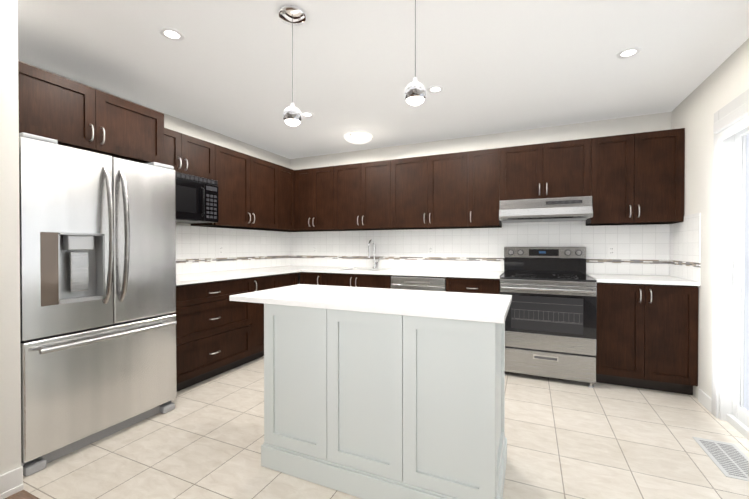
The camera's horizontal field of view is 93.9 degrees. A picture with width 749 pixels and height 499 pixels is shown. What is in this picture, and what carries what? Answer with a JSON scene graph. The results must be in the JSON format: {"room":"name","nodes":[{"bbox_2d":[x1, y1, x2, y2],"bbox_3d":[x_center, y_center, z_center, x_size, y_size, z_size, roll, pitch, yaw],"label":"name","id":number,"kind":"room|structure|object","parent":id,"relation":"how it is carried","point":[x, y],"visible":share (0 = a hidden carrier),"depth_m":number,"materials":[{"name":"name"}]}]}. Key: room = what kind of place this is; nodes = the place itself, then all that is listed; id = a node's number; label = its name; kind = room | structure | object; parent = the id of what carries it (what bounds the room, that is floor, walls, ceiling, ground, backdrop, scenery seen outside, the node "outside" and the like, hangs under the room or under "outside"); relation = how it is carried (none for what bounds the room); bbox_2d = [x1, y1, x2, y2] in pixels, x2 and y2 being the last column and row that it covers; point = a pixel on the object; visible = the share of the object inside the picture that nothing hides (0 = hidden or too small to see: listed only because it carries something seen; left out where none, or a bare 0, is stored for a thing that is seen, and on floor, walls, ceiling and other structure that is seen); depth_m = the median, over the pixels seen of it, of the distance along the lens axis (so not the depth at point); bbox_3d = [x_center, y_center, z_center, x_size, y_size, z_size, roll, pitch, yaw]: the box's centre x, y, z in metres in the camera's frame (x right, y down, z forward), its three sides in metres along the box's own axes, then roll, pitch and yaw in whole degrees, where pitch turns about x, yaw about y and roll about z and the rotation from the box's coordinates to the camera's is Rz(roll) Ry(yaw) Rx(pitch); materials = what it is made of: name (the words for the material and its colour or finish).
{"room":"kitchen","nodes":[
{"label":"kitchen","id":0,"kind":"room"},
{"bbox_2d":[0,0,20,474],"bbox_3d":[-2.959,-0.036,0.236,0.980,2.480,3.710,0,1,24],"label":"wall","id":1,"kind":"structure","parent":0,"point":[10,402],"depth_m":1.70,"materials":[{"name":"paint"}]},
{"bbox_2d":[0,466,23,498],"bbox_3d":[-2.501,1.148,0.043,0.019,0.115,3.711,0,1,24],"label":"baseboard","id":2,"kind":"structure","parent":1,"relation":"attached to","point":[11,482],"depth_m":1.70,"materials":[{"name":"white wood"}]},
{"bbox_2d":[5,490,38,498],"bbox_3d":[-1.320,1.240,-0.535,4.610,0.060,3.810,0,1,24],"label":"floor","id":3,"kind":"structure","parent":0,"point":[23,494],"depth_m":1.69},
{"bbox_2d":[18,60,289,274],"bbox_3d":[-1.942,-0.063,3.614,0.100,2.480,3.290,0,1,24],"label":"wall","id":4,"kind":"structure","parent":0,"point":[188,128],"depth_m":3.84,"materials":[{"name":"paint"}]},
{"bbox_2d":[18,61,173,166],"bbox_3d":[-2.074,-0.844,2.417,0.617,0.400,0.993,0,1,24],"label":"upper cabinet","id":5,"kind":"object","parent":4,"relation":"attached to","point":[76,115],"depth_m":2.23,"materials":[{"name":"brown wood"}]},
{"bbox_2d":[173,131,217,180],"bbox_3d":[-1.882,-0.866,3.209,0.327,0.368,0.730,0,1,24],"label":"upper cabinet","id":6,"kind":"object","parent":4,"relation":"attached to","point":[193,156],"depth_m":3.28,"materials":[{"name":"brown wood"}]},
{"bbox_2d":[176,172,217,223],"bbox_3d":[-1.833,-0.469,3.180,0.437,0.414,0.698,0,1,24],"label":"microwave","id":7,"kind":"object","parent":6,"relation":"attached to","point":[196,199],"visible":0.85,"depth_m":3.20,"materials":[{"name":"black"}]},
{"bbox_2d":[176,225,291,274],"bbox_3d":[-1.706,-0.001,4.007,0.007,0.487,2.310,0,1,24],"label":"backsplash","id":8,"kind":"structure","parent":4,"relation":"attached to","point":[196,246],"depth_m":4.04,"materials":[{"name":"tile"}]},
{"bbox_2d":[218,245,222,255],"bbox_3d":[-1.729,0.009,3.936,0.007,0.116,0.072,0,1,24],"label":"electrical outlet","id":9,"kind":"object","parent":8,"relation":"attached to","point":[220,249],"visible":1,"depth_m":3.93,"materials":[{"name":"white plastic"}]},
{"bbox_2d":[191,145,281,230],"bbox_3d":[-1.532,-0.651,4.000,0.327,0.810,1.033,0,1,24],"label":"upper cabinet","id":10,"kind":"object","parent":4,"relation":"attached to","point":[254,193],"depth_m":3.88,"materials":[{"name":"brown wood"}]},
{"bbox_2d":[278,166,293,230],"bbox_3d":[-1.292,-0.656,4.539,0.327,0.810,0.388,0,1,24],"label":"upper cabinet","id":11,"kind":"object","parent":4,"relation":"attached to","point":[287,173],"depth_m":4.54,"materials":[{"name":"black wood"}]},
{"bbox_2d":[18,0,748,158],"bbox_3d":[-0.633,-1.332,0.993,4.610,0.100,7.200,0,1,24],"label":"ceiling","id":12,"kind":"structure","parent":0,"point":[223,67],"depth_m":2.38,"materials":[{"name":"paint"}]},
{"bbox_2d":[159,28,184,40],"bbox_3d":[-1.212,-1.287,2.093,0.132,0.006,0.132,0,1,24],"label":"recessed light","id":13,"kind":"object","parent":12,"relation":"in","point":[171,34],"visible":1,"depth_m":2.09,"materials":[{"name":"white"}]},
{"bbox_2d":[278,5,306,126],"bbox_3d":[-0.449,-0.983,1.916,0.156,0.611,0.156,0,1,24],"label":"pendant light","id":14,"kind":"object","parent":12,"relation":"hanging from","point":[292,15],"visible":1,"depth_m":1.89,"materials":[{"name":"silver metal"}]},
{"bbox_2d":[302,112,313,116],"bbox_3d":[-0.648,-1.297,3.364,0.132,0.006,0.132,0,1,24],"label":"recessed light","id":15,"kind":"object","parent":12,"relation":"in","point":[306,114],"visible":0.9,"depth_m":3.36,"materials":[{"name":"white"}]},
{"bbox_2d":[344,131,372,143],"bbox_3d":[-0.184,-1.257,3.967,0.330,0.096,0.330,0,1,24],"label":"dome ceiling light","id":16,"kind":"object","parent":12,"relation":"attached to","point":[358,137],"visible":1,"depth_m":3.87,"materials":[{"name":"white glass"}]},
{"bbox_2d":[404,0,426,105],"bbox_3d":[0.191,-0.981,1.632,0.156,0.611,0.156,0,1,24],"label":"pendant light","id":17,"kind":"object","parent":12,"relation":"hanging from","point":[415,92],"visible":1,"depth_m":1.60,"materials":[{"name":"silver metal"}]},
{"bbox_2d":[427,86,443,92],"bbox_3d":[0.491,-1.293,2.825,0.132,0.006,0.132,0,1,24],"label":"recessed light","id":18,"kind":"object","parent":12,"relation":"in","point":[434,89],"visible":1,"depth_m":2.82,"materials":[{"name":"white"}]},
{"bbox_2d":[616,47,640,58],"bbox_3d":[1.667,-1.289,2.293,0.132,0.006,0.132,0,1,24],"label":"recessed light","id":19,"kind":"object","parent":12,"relation":"in","point":[629,52],"visible":1,"depth_m":2.29,"materials":[{"name":"white"}]},
{"bbox_2d":[23,356,748,498],"bbox_3d":[0.140,1.214,2.755,4.610,0.060,3.390,0,1,24],"label":"floor","id":20,"kind":"structure","parent":0,"point":[566,439],"depth_m":2.06,"materials":[{"name":"beige tile"}]},
{"bbox_2d":[19,132,176,475],"bbox_3d":[-1.954,0.287,2.336,0.846,1.800,0.864,0,1,24],"label":"fridge","id":21,"kind":"object","parent":20,"relation":"on","point":[98,322],"visible":1,"depth_m":2.09,"materials":[{"name":"silver metal"}]},
{"bbox_2d":[170,277,257,391],"bbox_3d":[-1.700,0.730,3.286,0.606,0.898,0.985,0,1,24],"label":"base cabinet","id":22,"kind":"object","parent":20,"relation":"on","point":[218,331],"depth_m":3.14,"materials":[{"name":"brown wood"}]},
{"bbox_2d":[258,274,281,357],"bbox_3d":[-1.429,0.726,3.898,0.606,0.898,0.475,0,1,24],"label":"base cabinet","id":23,"kind":"object","parent":20,"relation":"on","point":[269,281],"depth_m":3.73,"materials":[{"name":"black wood"}]},
{"bbox_2d":[282,272,297,286],"bbox_3d":[-1.296,0.723,4.196,0.606,0.898,0.417,0,1,24],"label":"base cabinet","id":24,"kind":"object","parent":20,"relation":"on","point":[288,279],"depth_m":4.13,"materials":[{"name":"black wood"}]},
{"bbox_2d":[176,268,301,284],"bbox_3d":[-1.535,0.262,3.589,0.660,0.030,1.680,0,1,24],"label":"countertop","id":25,"kind":"structure","parent":24,"relation":"on","point":[184,279],"depth_m":3.47,"materials":[{"name":"white stone"}]},
{"bbox_2d":[300,272,351,286],"bbox_3d":[-0.621,0.721,4.493,0.372,0.898,0.617,0,1,24],"label":"base cabinet","id":26,"kind":"object","parent":20,"relation":"on","point":[312,278],"depth_m":4.13,"materials":[{"name":"black wood"}]},
{"bbox_2d":[266,266,503,278],"bbox_3d":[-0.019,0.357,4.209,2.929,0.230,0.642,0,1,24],"label":"countertop","id":27,"kind":"structure","parent":26,"relation":"on","point":[320,269],"depth_m":3.89,"materials":[{"name":"white stone"}]},
{"bbox_2d":[367,239,379,267],"bbox_3d":[-0.011,0.056,4.404,0.110,0.366,0.218,0,1,24],"label":"faucet","id":28,"kind":"object","parent":27,"relation":"on","point":[374,261],"visible":1,"depth_m":4.46,"materials":[{"name":"silver metal"}]},
{"bbox_2d":[261,304,506,498],"bbox_3d":[0.067,0.741,1.955,1.232,0.898,0.629,0,1,24],"label":"kitchen island","id":29,"kind":"object","parent":20,"relation":"on","point":[365,405],"visible":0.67,"depth_m":1.65,"materials":[{"name":"white paint"}]},
{"bbox_2d":[229,284,511,323],"bbox_3d":[-0.018,0.275,1.986,1.460,0.030,0.670,0,1,24],"label":"island countertop","id":30,"kind":"structure","parent":29,"relation":"on","point":[489,308],"depth_m":1.79,"materials":[{"name":"white stone"}]},
{"bbox_2d":[391,275,445,291],"bbox_3d":[0.566,0.732,3.946,0.593,0.885,0.600,0,1,24],"label":"dishwasher","id":31,"kind":"object","parent":20,"relation":"on","point":[427,283],"visible":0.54,"depth_m":3.67,"materials":[{"name":"silver metal"}]},
{"bbox_2d":[446,277,499,293],"bbox_3d":[1.086,0.727,3.736,0.518,0.898,0.617,0,1,24],"label":"base cabinet","id":32,"kind":"object","parent":20,"relation":"on","point":[475,285],"depth_m":3.45,"materials":[{"name":"black wood"}]},
{"bbox_2d":[500,247,596,387],"bbox_3d":[1.648,0.576,3.391,0.776,1.205,0.750,0,1,24],"label":"stove","id":33,"kind":"object","parent":20,"relation":"on","point":[550,323],"visible":0.94,"depth_m":3.13,"materials":[{"name":"silver metal"}]},
{"bbox_2d":[595,282,698,394],"bbox_3d":[2.350,0.732,3.155,0.689,0.898,0.654,0,1,24],"label":"base cabinet","id":34,"kind":"object","parent":20,"relation":"on","point":[646,336],"visible":0.96,"depth_m":2.89,"materials":[{"name":"brown wood"}]},
{"bbox_2d":[586,274,699,285],"bbox_3d":[2.352,0.266,3.157,0.691,0.030,0.642,0,1,24],"label":"countertop","id":35,"kind":"structure","parent":34,"relation":"on","point":[639,279],"depth_m":2.95,"materials":[{"name":"white stone"}]},
{"bbox_2d":[693,437,748,480],"bbox_3d":[2.018,1.187,1.982,0.200,0.004,0.420,0,1,24],"label":"floor vent","id":36,"kind":"object","parent":20,"relation":"in","point":[730,460],"visible":1,"depth_m":1.99,"materials":[{"name":"grey metal"}]},
{"bbox_2d":[290,112,670,283],"bbox_3d":[0.807,-0.068,4.249,4.610,2.480,0.100,0,1,24],"label":"wall","id":37,"kind":"structure","parent":0,"point":[629,125],"depth_m":3.92,"materials":[{"name":"paint"}]},
{"bbox_2d":[282,170,297,231],"bbox_3d":[-1.114,-0.658,4.859,0.393,0.810,0.327,0,1,24],"label":"upper cabinet","id":38,"kind":"object","parent":37,"relation":"attached to","point":[295,171],"depth_m":4.65,"materials":[{"name":"black wood"}]},
{"bbox_2d":[298,168,317,231],"bbox_3d":[-0.838,-0.657,4.737,0.327,0.810,0.327,0,1,24],"label":"upper cabinet","id":39,"kind":"object","parent":37,"relation":"attached to","point":[307,178],"depth_m":4.58,"materials":[{"name":"black wood"}]},
{"bbox_2d":[318,165,337,230],"bbox_3d":[-0.597,-0.656,4.630,0.440,0.810,0.327,0,1,24],"label":"upper cabinet","id":40,"kind":"object","parent":37,"relation":"attached to","point":[327,176],"depth_m":4.46,"materials":[{"name":"black wood"}]},
{"bbox_2d":[338,159,397,230],"bbox_3d":[-0.097,-0.655,4.408,0.895,0.810,0.327,0,1,24],"label":"upper cabinet","id":41,"kind":"object","parent":37,"relation":"attached to","point":[367,191],"depth_m":4.23,"materials":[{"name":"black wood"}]},
{"bbox_2d":[398,151,473,229],"bbox_3d":[0.662,-0.652,4.072,1.005,0.810,0.327,0,1,24],"label":"upper cabinet","id":42,"kind":"object","parent":37,"relation":"attached to","point":[435,191],"depth_m":3.89,"materials":[{"name":"brown wood"}]},
{"bbox_2d":[292,221,667,275],"bbox_3d":[0.783,-0.125,4.196,4.404,0.732,0.008,0,1,24],"label":"backsplash","id":43,"kind":"structure","parent":37,"relation":"attached to","point":[640,249],"depth_m":4.00,"materials":[{"name":"tile"}]},
{"bbox_2d":[313,245,316,253],"bbox_3d":[-0.838,0.001,4.909,0.072,0.116,0.007,0,1,24],"label":"electrical outlet","id":44,"kind":"object","parent":43,"relation":"attached to","point":[314,249],"visible":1,"depth_m":4.91,"materials":[{"name":"white plastic"}]},
{"bbox_2d":[428,245,433,254],"bbox_3d":[0.679,0.007,4.236,0.072,0.116,0.007,0,1,24],"label":"electrical outlet","id":45,"kind":"object","parent":43,"relation":"attached to","point":[430,249],"visible":1,"depth_m":4.23,"materials":[{"name":"white plastic"}]},
{"bbox_2d":[607,245,615,256],"bbox_3d":[2.365,0.013,3.488,0.072,0.116,0.007,0,1,24],"label":"electrical outlet","id":46,"kind":"object","parent":43,"relation":"attached to","point":[611,250],"visible":1,"depth_m":3.49,"materials":[{"name":"white plastic"}]},
{"bbox_2d":[474,147,505,227],"bbox_3d":[1.213,-0.650,3.827,0.440,0.810,0.327,0,1,24],"label":"upper cabinet","id":47,"kind":"object","parent":37,"relation":"attached to","point":[489,164],"depth_m":3.67,"materials":[{"name":"brown wood"}]},
{"bbox_2d":[506,138,593,199],"bbox_3d":[1.729,-0.773,3.597,0.811,0.560,0.327,0,1,24],"label":"upper cabinet","id":48,"kind":"object","parent":37,"relation":"attached to","point":[560,169],"depth_m":3.43,"materials":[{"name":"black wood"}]},
{"bbox_2d":[499,196,592,222],"bbox_3d":[1.691,-0.388,3.514,0.795,0.200,0.498,0,1,24],"label":"range hood","id":49,"kind":"object","parent":48,"relation":"attached to","point":[551,209],"visible":1,"depth_m":3.32,"materials":[{"name":"silver metal"}]},
{"bbox_2d":[586,128,684,225],"bbox_3d":[2.389,-0.646,3.306,0.751,0.810,0.327,0,1,24],"label":"upper cabinet","id":50,"kind":"object","parent":37,"relation":"attached to","point":[632,179],"depth_m":3.13,"materials":[{"name":"brown wood"}]},
{"bbox_2d":[671,38,748,398],"bbox_3d":[1.438,-0.035,0.085,0.120,2.480,7.200,0,1,24],"label":"wall","id":51,"kind":"structure","parent":0,"point":[725,82],"depth_m":2.65,"materials":[{"name":"paint"}]},
{"bbox_2d":[668,213,700,281],"bbox_3d":[2.659,-0.019,3.001,0.007,0.539,0.610,0,1,24],"label":"backsplash","id":52,"kind":"structure","parent":51,"relation":"attached to","point":[674,250],"depth_m":2.97,"materials":[{"name":"tile"}]},
{"bbox_2d":[698,389,711,411],"bbox_3d":[1.244,1.157,-0.176,0.013,0.100,6.348,0,1,24],"label":"baseboard","id":53,"kind":"structure","parent":51,"relation":"attached to","point":[704,399],"depth_m":2.62,"materials":[{"name":"white wood"}]},
{"bbox_2d":[711,89,748,439],"bbox_3d":[2.093,0.113,1.584,0.136,2.160,1.980,0,1,24],"label":"window","id":54,"kind":"structure","parent":51,"relation":"attached to","point":[723,210],"depth_m":2.40,"materials":[{"name":"white"}]},
{"bbox_2d":[713,101,748,140],"bbox_3d":[2.032,-0.806,1.604,0.080,0.128,1.787,0,1,24],"label":"blind valance","id":55,"kind":"object","parent":51,"relation":"attached to","point":[732,123],"visible":1,"depth_m":2.22,"materials":[{"name":"grey"}]}
]}

